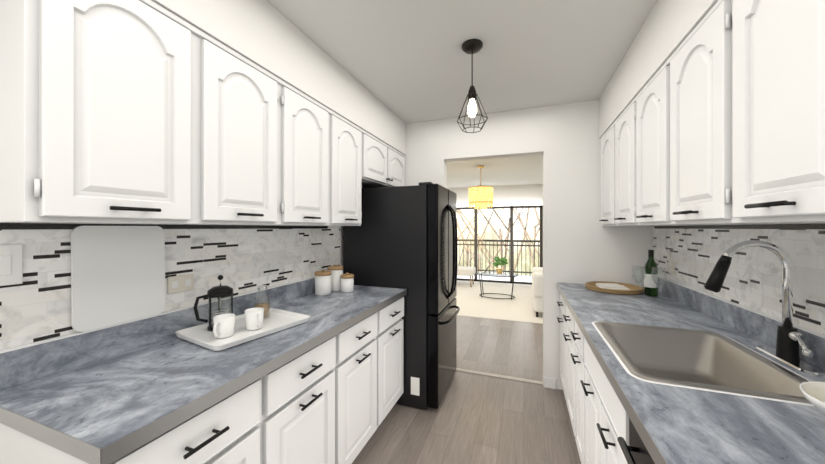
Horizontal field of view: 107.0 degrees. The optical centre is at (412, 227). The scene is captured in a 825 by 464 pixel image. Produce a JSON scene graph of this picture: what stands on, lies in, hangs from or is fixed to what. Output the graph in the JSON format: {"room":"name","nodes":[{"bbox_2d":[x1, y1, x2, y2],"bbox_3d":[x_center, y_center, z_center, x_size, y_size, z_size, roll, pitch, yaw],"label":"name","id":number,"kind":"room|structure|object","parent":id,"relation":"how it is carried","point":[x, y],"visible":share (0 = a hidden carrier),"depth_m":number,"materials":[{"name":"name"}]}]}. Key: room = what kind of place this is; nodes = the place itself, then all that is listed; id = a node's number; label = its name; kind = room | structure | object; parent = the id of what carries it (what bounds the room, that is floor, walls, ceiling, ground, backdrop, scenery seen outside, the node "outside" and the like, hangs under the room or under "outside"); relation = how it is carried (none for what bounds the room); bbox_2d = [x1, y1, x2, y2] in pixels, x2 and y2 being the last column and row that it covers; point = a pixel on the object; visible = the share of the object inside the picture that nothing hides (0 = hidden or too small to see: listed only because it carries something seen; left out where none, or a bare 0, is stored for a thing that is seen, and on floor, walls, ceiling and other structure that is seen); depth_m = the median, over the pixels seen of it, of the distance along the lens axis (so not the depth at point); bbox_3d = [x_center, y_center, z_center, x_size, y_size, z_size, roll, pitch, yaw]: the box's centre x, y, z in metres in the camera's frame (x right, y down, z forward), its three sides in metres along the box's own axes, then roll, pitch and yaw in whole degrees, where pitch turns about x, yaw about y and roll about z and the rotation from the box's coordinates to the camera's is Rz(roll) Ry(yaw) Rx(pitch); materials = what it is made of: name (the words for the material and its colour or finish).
{"room":"kitchen","nodes":[
{"label":"kitchen","id":0,"kind":"room"},
{"bbox_2d":[0,223,342,349],"bbox_3d":[-1.192,0.165,1.125,0.130,2.450,4.740,0,0,20],"label":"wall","id":1,"kind":"structure","parent":0,"point":[35,305],"depth_m":1.38,"materials":[{"name":"tile"}]},
{"bbox_2d":[0,244,22,285],"bbox_3d":[-1.203,0.110,0.895,0.008,0.120,0.076,0,0,20],"label":"switch plate","id":2,"kind":"object","parent":1,"relation":"attached to","point":[11,264],"visible":1,"depth_m":0.91,"materials":[{"name":"white plastic"}]},
{"bbox_2d":[0,0,203,224],"bbox_3d":[-1.006,-0.377,0.983,0.314,0.725,0.410,0,0,20],"label":"upper cabinet","id":3,"kind":"object","parent":1,"relation":"attached to","point":[132,112],"depth_m":0.86,"materials":[{"name":"white paint"}]},
{"bbox_2d":[0,277,314,388],"bbox_3d":[-0.903,0.415,1.698,0.019,0.110,1.806,0,0,20],"label":"backsplash","id":4,"kind":"structure","parent":1,"relation":"attached to","point":[19,364],"depth_m":1.12,"materials":[{"name":"grey stone"}]},
{"bbox_2d":[167,274,193,293],"bbox_3d":[-1.033,0.248,1.363,0.007,0.073,0.110,0,0,20],"label":"electrical outlet plate","id":5,"kind":"object","parent":1,"relation":"attached to","point":[180,283],"visible":1,"depth_m":1.36,"materials":[{"name":"beige plastic"}]},
{"bbox_2d":[204,33,283,225],"bbox_3d":[-0.866,-0.377,1.369,0.314,0.725,0.410,0,0,20],"label":"upper cabinet","id":6,"kind":"object","parent":1,"relation":"attached to","point":[244,102],"depth_m":1.30,"materials":[{"name":"white paint"}]},
{"bbox_2d":[284,82,335,225],"bbox_3d":[-0.726,-0.377,1.754,0.314,0.725,0.410,0,0,20],"label":"upper cabinet","id":7,"kind":"object","parent":1,"relation":"attached to","point":[309,126],"depth_m":1.70,"materials":[{"name":"white paint"}]},
{"bbox_2d":[336,113,363,225],"bbox_3d":[-0.586,-0.377,2.139,0.314,0.725,0.410,0,0,20],"label":"upper cabinet","id":8,"kind":"object","parent":1,"relation":"attached to","point":[349,137],"depth_m":2.10,"materials":[{"name":"white paint"}]},
{"bbox_2d":[364,131,404,187],"bbox_3d":[-0.365,-0.557,2.746,0.314,0.365,0.881,0,0,20],"label":"upper cabinet","id":9,"kind":"object","parent":1,"relation":"attached to","point":[384,166],"depth_m":2.61,"materials":[{"name":"white paint"}]},
{"bbox_2d":[152,0,405,154],"bbox_3d":[-0.987,-0.900,1.050,0.323,0.317,4.498,0,0,20],"label":"soffit","id":10,"kind":"structure","parent":0,"point":[267,36],"depth_m":1.56,"materials":[{"name":"white paint"}]},
{"bbox_2d":[266,0,656,187],"bbox_3d":[0.619,-1.110,3.163,6.200,0.100,9.808,0,0,20],"label":"ceiling","id":11,"kind":"structure","parent":0,"point":[407,61],"depth_m":1.83,"materials":[{"name":"white paint"}]},
{"bbox_2d":[457,39,487,132],"bbox_3d":[0.346,-0.813,1.768,0.180,0.493,0.180,0,0,20],"label":"pendant light","id":12,"kind":"object","parent":11,"relation":"hanging from","point":[472,46],"visible":1,"depth_m":1.75,"materials":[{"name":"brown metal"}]},
{"bbox_2d":[469,166,493,208],"bbox_3d":[1.175,-0.695,5.245,0.426,0.730,0.426,0,0,20],"label":"drum chandelier","id":13,"kind":"object","parent":11,"relation":"hanging from","point":[480,196],"visible":1,"depth_m":5.14,"materials":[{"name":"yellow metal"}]},
{"bbox_2d":[352,315,580,463],"bbox_3d":[0.057,1.427,1.618,5.400,0.086,6.520,0,0,20],"label":"floor","id":14,"kind":"structure","parent":0,"point":[477,419],"depth_m":2.26,"materials":[{"name":"brown wood"}]},
{"bbox_2d":[0,373,271,463],"bbox_3d":[-0.871,0.951,0.968,0.578,0.878,0.448,0,0,20],"label":"base cabinet","id":15,"kind":"object","parent":14,"relation":"on","point":[238,430],"depth_m":0.88,"materials":[{"name":"white paint"}]},
{"bbox_2d":[0,285,406,463],"bbox_3d":[-0.633,0.491,1.600,0.594,0.042,1.806,0,0,20],"label":"countertop","id":16,"kind":"structure","parent":15,"relation":"on","point":[107,409],"depth_m":0.93,"materials":[{"name":"grey stone"}]},
{"bbox_2d":[71,226,165,331],"bbox_3d":[-1.099,0.175,1.159,0.020,0.365,0.280,0,0,20],"label":"cutting board","id":17,"kind":"object","parent":16,"relation":"on","point":[117,274],"visible":1,"depth_m":1.13,"materials":[{"name":"white plastic"}]},
{"bbox_2d":[175,308,310,350],"bbox_3d":[-0.765,0.457,1.422,0.342,0.024,0.462,0,0,30],"label":"serving tray","id":18,"kind":"object","parent":16,"relation":"on","point":[276,321],"visible":0.79,"depth_m":1.36,"materials":[{"name":"white ceramic"}]},
{"bbox_2d":[193,275,232,331],"bbox_3d":[-0.893,0.339,1.388,0.106,0.244,0.140,0,0,20],"label":"press","id":19,"kind":"object","parent":18,"relation":"on","point":[219,292],"visible":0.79,"depth_m":1.37,"materials":[{"name":"clear glass"},{"name":"black plastic"},{"name":"black metal"}]},
{"bbox_2d":[213,313,234,338],"bbox_3d":[-0.806,0.418,1.286,0.080,0.085,0.107,0,0,20],"label":"mug","id":20,"kind":"object","parent":18,"relation":"on","point":[224,326],"visible":1,"depth_m":1.27,"materials":[{"name":"white ceramic"}]},
{"bbox_2d":[244,307,263,329],"bbox_3d":[-0.713,0.418,1.395,0.107,0.085,0.080,0,0,20],"label":"mug","id":21,"kind":"object","parent":18,"relation":"on","point":[254,317],"visible":1,"depth_m":1.37,"materials":[{"name":"white ceramic"}]},
{"bbox_2d":[254,285,269,318],"bbox_3d":[-0.768,0.378,1.557,0.076,0.165,0.076,0,0,20],"label":"glass jar","id":22,"kind":"object","parent":18,"relation":"on","point":[265,306],"visible":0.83,"depth_m":1.54,"materials":[{"name":"clear glass"}]},
{"bbox_2d":[314,270,331,295],"bbox_3d":[-0.634,0.383,2.162,0.118,0.173,0.118,0,0,20],"label":"canister","id":23,"kind":"object","parent":16,"relation":"on","point":[322,282],"visible":1,"depth_m":2.12,"materials":[{"name":"white ceramic"}]},
{"bbox_2d":[327,264,342,290],"bbox_3d":[-0.582,0.372,2.303,0.118,0.193,0.118,0,0,20],"label":"canister","id":24,"kind":"object","parent":16,"relation":"on","point":[336,270],"visible":0.88,"depth_m":2.25,"materials":[{"name":"white ceramic"}]},
{"bbox_2d":[340,273,353,292],"bbox_3d":[-0.482,0.400,2.256,0.100,0.138,0.100,0,0,20],"label":"canister","id":25,"kind":"object","parent":16,"relation":"on","point":[347,282],"visible":1,"depth_m":2.22,"materials":[{"name":"white ceramic"}]},
{"bbox_2d":[272,333,339,463],"bbox_3d":[-0.718,0.951,1.391,0.578,0.878,0.451,0,0,20],"label":"base cabinet","id":26,"kind":"object","parent":14,"relation":"on","point":[323,384],"depth_m":1.31,"materials":[{"name":"white paint"}]},
{"bbox_2d":[340,313,379,463],"bbox_3d":[-0.563,0.951,1.815,0.578,0.878,0.451,0,0,20],"label":"base cabinet","id":27,"kind":"object","parent":14,"relation":"on","point":[359,345],"depth_m":1.71,"materials":[{"name":"white paint"}]},
{"bbox_2d":[380,297,403,423],"bbox_3d":[-0.409,0.951,2.239,0.578,0.878,0.452,0,0,20],"label":"base cabinet","id":28,"kind":"object","parent":14,"relation":"on","point":[391,321],"depth_m":2.12,"materials":[{"name":"white paint"}]},
{"bbox_2d":[343,182,459,409],"bbox_3d":[-0.047,0.520,2.725,0.888,1.740,0.688,0,0,20],"label":"refrigerator","id":29,"kind":"object","parent":14,"relation":"on","point":[402,237],"visible":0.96,"depth_m":2.37,"materials":[{"name":"black"}]},
{"bbox_2d":[557,292,560,378],"bbox_3d":[1.443,0.951,2.328,0.549,0.878,0.430,0,0,20],"label":"base cabinet","id":30,"kind":"object","parent":14,"relation":"on","point":[559,303],"depth_m":2.54,"materials":[{"name":"white paint"}]},
{"bbox_2d":[561,300,568,411],"bbox_3d":[1.300,0.951,1.933,0.549,0.878,0.410,0,0,20],"label":"base cabinet","id":31,"kind":"object","parent":14,"relation":"on","point":[564,311],"depth_m":2.24,"materials":[{"name":"white paint"}]},
{"bbox_2d":[569,312,592,460],"bbox_3d":[1.181,0.951,1.606,0.549,0.878,0.286,0,0,20],"label":"base cabinet","id":32,"kind":"object","parent":14,"relation":"on","point":[578,340],"depth_m":1.76,"materials":[{"name":"white paint"}]},
{"bbox_2d":[557,284,824,463],"bbox_3d":[0.796,0.490,0.405,0.679,0.043,4.486,0,0,20],"label":"countertop","id":33,"kind":"structure","parent":32,"relation":"on","point":[675,423],"depth_m":0.78,"materials":[{"name":"grey stone"}]},
{"bbox_2d":[585,281,643,293],"bbox_3d":[1.525,0.454,2.318,0.375,0.031,0.375,0,0,20],"label":"wicker tray","id":34,"kind":"object","parent":33,"relation":"on","point":[634,289],"visible":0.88,"depth_m":2.26,"materials":[{"name":"brown wicker"}]},
{"bbox_2d":[596,283,629,289],"bbox_3d":[1.526,0.448,2.335,0.190,0.020,0.192,0,0,20],"label":"folded napkin","id":35,"kind":"object","parent":34,"relation":"on","point":[614,286],"visible":0.88,"depth_m":2.28,"materials":[{"name":"white fabric"}]},
{"bbox_2d":[631,265,645,297],"bbox_3d":[1.537,0.364,2.074,0.080,0.210,0.080,0,0,20],"label":"wine glass","id":36,"kind":"object","parent":33,"relation":"on","point":[643,272],"visible":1,"depth_m":2.08,"materials":[{"name":"clear glass"}]},
{"bbox_2d":[644,250,657,296],"bbox_3d":[1.652,0.310,2.112,0.076,0.317,0.076,0,0,20],"label":"wine bottle","id":37,"kind":"object","parent":33,"relation":"on","point":[650,287],"visible":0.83,"depth_m":2.09,"materials":[{"name":"green glass"}]},
{"bbox_2d":[651,267,666,300],"bbox_3d":[1.608,0.364,1.990,0.080,0.210,0.080,0,0,20],"label":"wine glass","id":38,"kind":"object","parent":33,"relation":"on","point":[663,269],"visible":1,"depth_m":1.99,"materials":[{"name":"clear glass"}]},
{"bbox_2d":[589,320,816,403],"bbox_3d":[1.030,0.557,1.157,0.495,0.184,0.630,0,0,20],"label":"sink","id":39,"kind":"object","parent":33,"relation":"in","point":[663,353],"depth_m":1.28,"materials":[{"name":"grey metal"}]},
{"bbox_2d":[701,240,824,375],"bbox_3d":[1.243,0.258,1.123,0.266,0.424,0.250,0,0,20],"label":"faucet","id":40,"kind":"object","parent":33,"relation":"on","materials":[{"name":"silver metal"}]},
{"bbox_2d":[799,381,824,414],"bbox_3d":[1.029,0.431,0.679,0.210,0.075,0.210,0,0,20],"label":"bowl","id":41,"kind":"object","parent":33,"relation":"on","point":[813,392],"visible":1,"depth_m":0.76,"materials":[{"name":"white ceramic"}]},
{"bbox_2d":[581,364,612,463],"bbox_3d":[1.012,1.044,1.143,0.549,0.690,0.700,0,0,20],"label":"base cabinet","id":42,"kind":"object","parent":14,"relation":"on","point":[596,402],"depth_m":1.31,"materials":[{"name":"white paint"}]},
{"bbox_2d":[613,392,652,463],"bbox_3d":[0.792,0.951,0.538,0.549,0.878,0.668,0,0,20],"label":"base cabinet","id":43,"kind":"object","parent":14,"relation":"on","point":[628,448],"depth_m":0.91,"materials":[{"name":"white paint"}]},
{"bbox_2d":[617,409,824,463],"bbox_3d":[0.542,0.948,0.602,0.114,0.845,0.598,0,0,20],"label":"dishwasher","id":44,"kind":"object","parent":43,"relation":"in","point":[636,452],"depth_m":0.81,"materials":[{"name":"black"}]},
{"bbox_2d":[447,184,542,206],"bbox_3d":[2.276,0.165,7.715,6.200,2.450,0.120,0,0,20],"label":"wall","id":45,"kind":"structure","parent":0,"point":[518,195],"depth_m":7.58,"materials":[{"name":"white paint"}]},
{"bbox_2d":[456,205,542,284],"bbox_3d":[1.801,0.420,7.888,2.890,1.940,0.060,0,0,20],"label":"window frame","id":46,"kind":"structure","parent":45,"relation":"in","point":[510,239],"depth_m":7.64,"materials":[{"name":"brown metal"}]},
{"bbox_2d":[455,280,542,323],"bbox_3d":[1.714,1.428,6.170,6.200,0.084,3.168,0,0,20],"label":"floor","id":47,"kind":"structure","parent":0,"point":[470,302],"depth_m":5.67,"materials":[{"name":"white"}]},
{"bbox_2d":[457,266,475,286],"bbox_3d":[1.179,1.169,7.392,0.640,0.438,0.440,0,0,20],"label":"ottoman bench","id":48,"kind":"object","parent":47,"relation":"on","point":[466,271],"visible":0.5,"depth_m":7.16,"materials":[{"name":"white fabric"}]},
{"bbox_2d":[477,271,518,299],"bbox_3d":[1.685,1.147,6.091,0.840,0.478,0.540,0,0,20],"label":"coffee table","id":49,"kind":"object","parent":47,"relation":"on","point":[493,272],"visible":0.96,"depth_m":6.06,"materials":[{"name":"brown metal"}]},
{"bbox_2d":[492,256,507,273],"bbox_3d":[1.746,0.744,6.081,0.301,0.327,0.256,0,0,20],"label":"potted plant","id":50,"kind":"object","parent":49,"relation":"on","point":[498,260],"visible":1,"depth_m":6.02,"materials":[{"name":"green plant"}]},
{"bbox_2d":[532,267,542,316],"bbox_3d":[2.353,0.830,4.944,0.760,1.120,0.800,0,0,20],"label":"armchair","id":51,"kind":"object","parent":47,"relation":"on","point":[537,287],"visible":0.27,"depth_m":4.69,"materials":[{"name":"white fabric"}]},
{"bbox_2d":[405,100,651,389],"bbox_3d":[0.782,0.165,2.865,2.410,2.450,0.120,0,0,20],"label":"wall","id":52,"kind":"structure","parent":0,"point":[582,244],"depth_m":2.63,"materials":[{"name":"white paint"}]},
{"bbox_2d":[544,377,555,388],"bbox_3d":[1.192,1.345,2.646,0.100,0.090,0.011,0,0,20],"label":"baseboard","id":53,"kind":"structure","parent":52,"relation":"attached to","point":[549,382],"depth_m":2.64,"materials":[{"name":"white"}]},
{"bbox_2d":[599,0,717,137],"bbox_3d":[0.947,-0.900,0.346,0.373,0.317,4.498,0,0,20],"label":"soffit","id":54,"kind":"structure","parent":0,"point":[667,28],"depth_m":1.51,"materials":[{"name":"white paint"}]},
{"bbox_2d":[652,223,824,334],"bbox_3d":[1.176,0.165,0.264,0.130,2.450,4.740,0,0,20],"label":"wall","id":55,"kind":"structure","parent":0,"point":[753,279],"depth_m":1.33,"materials":[{"name":"tile"}]},
{"bbox_2d":[599,126,610,225],"bbox_3d":[1.634,-0.377,2.246,0.364,0.725,0.454,0,0,20],"label":"upper cabinet","id":56,"kind":"object","parent":55,"relation":"attached to","point":[605,140],"depth_m":2.30,"materials":[{"name":"white paint"}]},
{"bbox_2d":[611,103,630,225],"bbox_3d":[1.485,-0.377,1.838,0.364,0.725,0.413,0,0,20],"label":"upper cabinet","id":57,"kind":"object","parent":55,"relation":"attached to","point":[621,128],"depth_m":1.94,"materials":[{"name":"white paint"}]},
{"bbox_2d":[631,65,662,225],"bbox_3d":[1.344,-0.377,1.451,0.364,0.725,0.412,0,0,20],"label":"upper cabinet","id":58,"kind":"object","parent":55,"relation":"attached to","point":[647,107],"depth_m":1.53,"materials":[{"name":"white paint"}]},
{"bbox_2d":[668,260,674,274],"bbox_3d":[1.765,0.270,2.079,0.007,0.090,0.085,0,0,20],"label":"electrical outlet plate","id":59,"kind":"object","parent":55,"relation":"attached to","point":[671,267],"visible":1,"depth_m":2.07,"materials":[{"name":"beige plastic"}]},
{"bbox_2d":[663,0,718,225],"bbox_3d":[1.203,-0.377,1.063,0.364,0.725,0.413,0,0,20],"label":"upper cabinet","id":60,"kind":"object","parent":55,"relation":"attached to","point":[691,73],"depth_m":1.12,"materials":[{"name":"white paint"}]},
{"bbox_2d":[658,276,824,367],"bbox_3d":[1.106,0.415,0.292,0.019,0.110,4.486,0,0,20],"label":"backsplash","id":61,"kind":"structure","parent":55,"relation":"attached to","point":[704,302],"depth_m":1.65,"materials":[{"name":"grey stone"}]},
{"bbox_2d":[719,0,824,224],"bbox_3d":[1.062,-0.377,0.675,0.364,0.725,0.413,0,0,20],"label":"upper cabinet","id":62,"kind":"object","parent":55,"relation":"attached to","point":[720,120],"depth_m":0.77,"materials":[{"name":"white paint"}]},
{"label":"outside","id":63,"kind":"structure","parent":0,"visible":0},
{"bbox_2d":[456,208,539,274],"bbox_3d":[8.208,-1.610,22.553,60.000,30.000,0.001,0,0,20],"label":"sky","id":64,"kind":"structure","parent":63,"point":[527,263],"depth_m":23.14,"materials":[{"name":"white"}]},
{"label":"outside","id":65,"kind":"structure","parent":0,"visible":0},
{"bbox_2d":[457,273,531,284],"bbox_3d":[2.567,1.445,8.514,6.200,0.090,1.580,0,0,20],"label":"floor","id":66,"kind":"structure","parent":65,"point":[508,279],"depth_m":8.61,"materials":[{"name":"white paint"}]},
{"bbox_2d":[457,239,539,274],"bbox_3d":[2.804,0.880,9.161,6.204,1.040,0.060,0,0,20],"label":"balcony railing","id":67,"kind":"object","parent":66,"relation":"on","point":[497,245],"depth_m":9.17,"materials":[{"name":"black metal"}]},
{"bbox_2d":[456,208,539,273],"bbox_3d":[4.197,-2.480,13.960,20.662,25.748,9.533,0,0,20],"label":"trees","id":68,"kind":"object","parent":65,"point":[458,211],"depth_m":13.72,"materials":[{"name":"brown plant"}]}
]}

